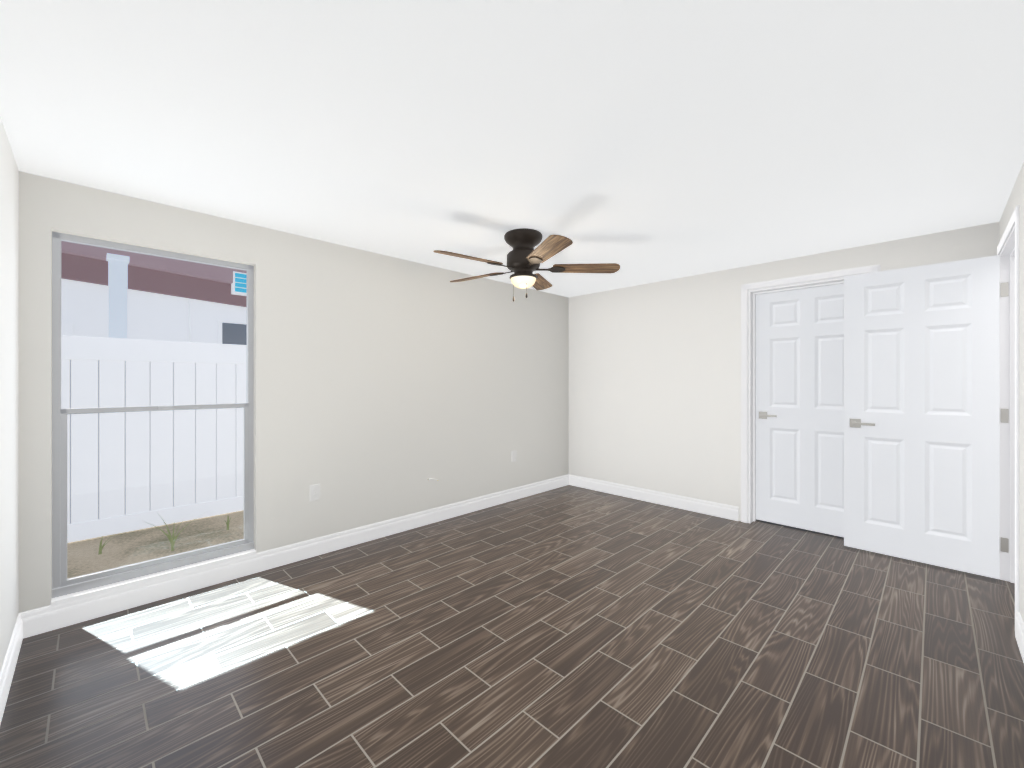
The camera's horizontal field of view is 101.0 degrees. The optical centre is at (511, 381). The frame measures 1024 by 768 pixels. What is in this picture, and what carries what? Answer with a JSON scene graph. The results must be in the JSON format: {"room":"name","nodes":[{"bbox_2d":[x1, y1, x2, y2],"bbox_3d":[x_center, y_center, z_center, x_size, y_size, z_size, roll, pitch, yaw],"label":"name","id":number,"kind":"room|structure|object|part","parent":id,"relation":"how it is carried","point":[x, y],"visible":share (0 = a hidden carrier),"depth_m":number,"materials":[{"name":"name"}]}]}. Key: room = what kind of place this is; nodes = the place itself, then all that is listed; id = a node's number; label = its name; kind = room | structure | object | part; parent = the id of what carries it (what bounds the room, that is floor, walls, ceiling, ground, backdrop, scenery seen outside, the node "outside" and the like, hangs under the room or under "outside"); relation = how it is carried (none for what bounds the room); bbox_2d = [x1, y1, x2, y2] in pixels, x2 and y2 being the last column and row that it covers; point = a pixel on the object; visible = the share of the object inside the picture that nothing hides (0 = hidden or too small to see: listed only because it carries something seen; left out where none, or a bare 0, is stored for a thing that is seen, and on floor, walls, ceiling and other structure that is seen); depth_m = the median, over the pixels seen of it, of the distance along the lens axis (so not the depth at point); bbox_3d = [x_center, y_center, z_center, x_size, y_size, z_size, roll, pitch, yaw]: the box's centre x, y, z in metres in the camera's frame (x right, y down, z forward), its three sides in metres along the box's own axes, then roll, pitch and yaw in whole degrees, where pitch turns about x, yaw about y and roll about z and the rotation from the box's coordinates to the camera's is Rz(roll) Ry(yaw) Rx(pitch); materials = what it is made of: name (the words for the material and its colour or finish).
{"room":"empty bedroom","nodes":[
{"label":"empty bedroom","id":0,"kind":"room"},
{"bbox_2d":[0,117,18,672],"bbox_3d":[-0.767,0.170,0.286,4.710,2.360,0.200,0,0,45],"label":"wall","id":1,"kind":"structure","parent":0,"point":[9,391],"depth_m":1.77,"materials":[{"name":"white paint"}]},
{"bbox_2d":[0,611,27,724],"bbox_3d":[-1.148,1.169,0.818,3.360,0.122,0.014,0,0,45],"label":"baseboard","id":2,"kind":"structure","parent":1,"relation":"attached to","point":[20,631],"depth_m":1.77,"materials":[{"name":"white wood"}]},
{"bbox_2d":[19,171,568,612],"bbox_3d":[-0.905,0.185,3.578,0.140,2.390,4.660,0,0,45],"label":"wall","id":3,"kind":"structure","parent":0,"point":[386,387],"depth_m":3.14,"materials":[{"name":"white paint"}]},
{"bbox_2d":[52,231,253,597],"bbox_3d":[-2.017,0.165,2.459,0.060,1.850,0.895,0,0,45],"label":"window unit","id":4,"kind":"structure","parent":3,"relation":"in","point":[62,585],"depth_m":2.35,"materials":[{"name":"silver metal"}]},
{"bbox_2d":[51,549,255,605],"bbox_3d":[-2.016,1.100,2.458,0.152,0.020,0.895,0,0,45],"label":"window sill","id":5,"kind":"structure","parent":3,"relation":"attached to","point":[111,587],"depth_m":2.35,"materials":[{"name":"white wood"}]},
{"bbox_2d":[28,474,567,636],"bbox_3d":[-0.837,1.169,3.538,0.014,0.122,4.300,0,0,45],"label":"baseboard","id":6,"kind":"structure","parent":3,"relation":"attached to","point":[40,620],"depth_m":2.69,"materials":[{"name":"white wood"}]},
{"bbox_2d":[310,484,319,501],"bbox_3d":[-1.392,0.784,2.986,0.008,0.115,0.070,0,0,45],"label":"duplex electrical outlet","id":7,"kind":"object","parent":3,"relation":"attached to","point":[315,492],"visible":1,"depth_m":2.98,"materials":[{"name":"white plastic"}]},
{"bbox_2d":[512,451,516,461],"bbox_3d":[0.022,0.777,4.402,0.007,0.115,0.070,0,0,45],"label":"electrical outlet","id":8,"kind":"object","parent":3,"relation":"attached to","point":[514,456],"visible":1,"depth_m":4.40,"materials":[{"name":"white plastic"}]},
{"bbox_2d":[0,485,1023,767],"bbox_3d":[1.022,1.290,2.146,4.610,0.120,4.960,0,0,45],"label":"floor","id":9,"kind":"structure","parent":0,"point":[570,627],"depth_m":1.87,"materials":[{"name":"brown tile"}]},
{"bbox_2d":[0,0,1023,296],"bbox_3d":[0.760,-1.085,1.913,4.850,0.150,4.660,0,0,45],"label":"ceiling","id":10,"kind":"structure","parent":0,"point":[640,142],"depth_m":1.63,"materials":[{"name":"white paint"}]},
{"bbox_2d":[433,228,619,301],"bbox_3d":[0.039,-0.781,2.906,1.260,0.457,1.260,0,0,45],"label":"ceiling fan","id":11,"kind":"object","parent":10,"relation":"attached to","point":[525,258],"visible":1,"depth_m":2.83,"materials":[{"name":"brown wood"}]},
{"label":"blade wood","id":12,"kind":"part","parent":11,"relation":"part of","materials":[{"name":"brown wood"}]},
{"bbox_3d":[-0.273,-0.779,3.160,0.465,0.007,0.140,0,12,36],"label":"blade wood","id":13,"kind":"part","parent":11,"relation":"part of","materials":[{"name":"brown wood"}]},
{"bbox_3d":[0.211,-0.779,3.318,0.140,0.007,0.465,-13,-4,18],"label":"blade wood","id":14,"kind":"part","parent":11,"relation":"part of","materials":[{"name":"brown wood"}]},
{"bbox_3d":[0.212,-0.779,2.495,0.140,0.007,0.465,13,-4,-18],"label":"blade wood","id":15,"kind":"part","parent":11,"relation":"part of","materials":[{"name":"brown wood"}]},
{"label":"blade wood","id":16,"kind":"part","parent":11,"relation":"part of","materials":[{"name":"brown wood"}]},
{"bbox_2d":[569,222,998,520],"bbox_3d":[2.401,0.170,3.454,4.710,2.360,0.160,0,0,45],"label":"wall","id":17,"kind":"structure","parent":0,"point":[654,386],"depth_m":4.13,"materials":[{"name":"white paint"}]},
{"bbox_2d":[568,474,738,520],"bbox_3d":[1.348,1.169,4.384,1.845,0.122,0.014,0,0,45],"label":"baseboard","id":18,"kind":"structure","parent":17,"relation":"attached to","point":[730,512],"depth_m":4.24,"materials":[{"name":"white wood"}]},
{"bbox_2d":[756,284,843,536],"bbox_3d":[2.441,0.218,3.488,0.774,2.000,0.143,0,0,45],"label":"door","id":19,"kind":"structure","parent":17,"relation":"in","point":[799,408],"depth_m":3.50,"materials":[{"name":"white paint"}]},
{"bbox_3d":[2.243,0.293,3.687,0.148,0.066,0.143,0,0,45],"label":"lever","id":20,"kind":"part","parent":19,"relation":"part of","materials":[{"name":"grey metal"}]},
{"bbox_2d":[741,264,879,522],"bbox_3d":[2.398,0.189,3.445,0.924,2.082,0.177,0,0,45],"label":"door frame","id":21,"kind":"structure","parent":17,"relation":"attached to","point":[745,288],"depth_m":3.68,"materials":[{"name":"white wood"}]},
{"bbox_2d":[999,162,1023,621],"bbox_3d":[1.598,0.170,1.103,0.120,2.360,4.300,0,0,45],"label":"wall","id":22,"kind":"structure","parent":0,"point":[1016,198],"depth_m":1.99,"materials":[{"name":"white paint"}]},
{"bbox_2d":[997,205,1018,617],"bbox_3d":[2.805,0.189,2.305,0.147,2.082,0.891,0,0,45],"label":"door frame","id":23,"kind":"structure","parent":22,"relation":"attached to","point":[1007,400],"depth_m":2.59,"materials":[{"name":"white wood"}]},
{"bbox_2d":[844,255,1008,578],"bbox_3d":[2.763,0.218,2.870,0.799,2.000,0.143,0,0,45],"label":"door","id":24,"kind":"structure","parent":23,"relation":"attached to","point":[922,414],"depth_m":2.83,"materials":[{"name":"white paint"}]},
{"bbox_3d":[2.556,0.303,3.078,0.148,0.066,0.143,0,0,45],"label":"lever","id":25,"kind":"part","parent":24,"relation":"part of","materials":[{"name":"grey metal"}]},
{"bbox_2d":[1015,612,1023,662],"bbox_3d":[1.246,1.169,0.846,0.014,0.122,3.378,0,0,45],"label":"baseboard","id":26,"kind":"structure","parent":22,"relation":"attached to","point":[1019,624],"depth_m":1.94,"materials":[{"name":"white wood"}]},
{"label":"outside","id":27,"kind":"structure","parent":0,"visible":0},
{"bbox_2d":[67,510,243,578],"bbox_3d":[-5.947,1.430,8.436,13.860,0.100,24.000,0,0,45],"label":"ground","id":28,"kind":"structure","parent":27,"point":[216,529],"depth_m":3.60,"materials":[{"name":"brown soil"}]},
{"bbox_2d":[61,335,245,542],"bbox_3d":[-2.821,0.475,4.604,0.150,1.810,11.001,0,0,45],"label":"fence","id":29,"kind":"object","parent":28,"relation":"on","point":[151,484],"depth_m":3.95,"materials":[{"name":"white plastic"}]},
{"bbox_2d":[61,241,245,344],"bbox_3d":[-3.988,-0.465,6.477,0.900,3.690,20.000,0,0,45],"label":"neighbouring house","id":30,"kind":"structure","parent":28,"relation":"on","point":[86,318],"depth_m":5.73,"materials":[{"name":"white paint"}]},
{"bbox_2d":[98,510,238,554],"bbox_3d":[-2.759,1.221,3.530,0.623,0.318,0.992,0,0,45],"label":"weed","id":31,"kind":"object","parent":28,"relation":"on","point":[173,540],"depth_m":3.45,"materials":[{"name":"green plant"}]}
]}

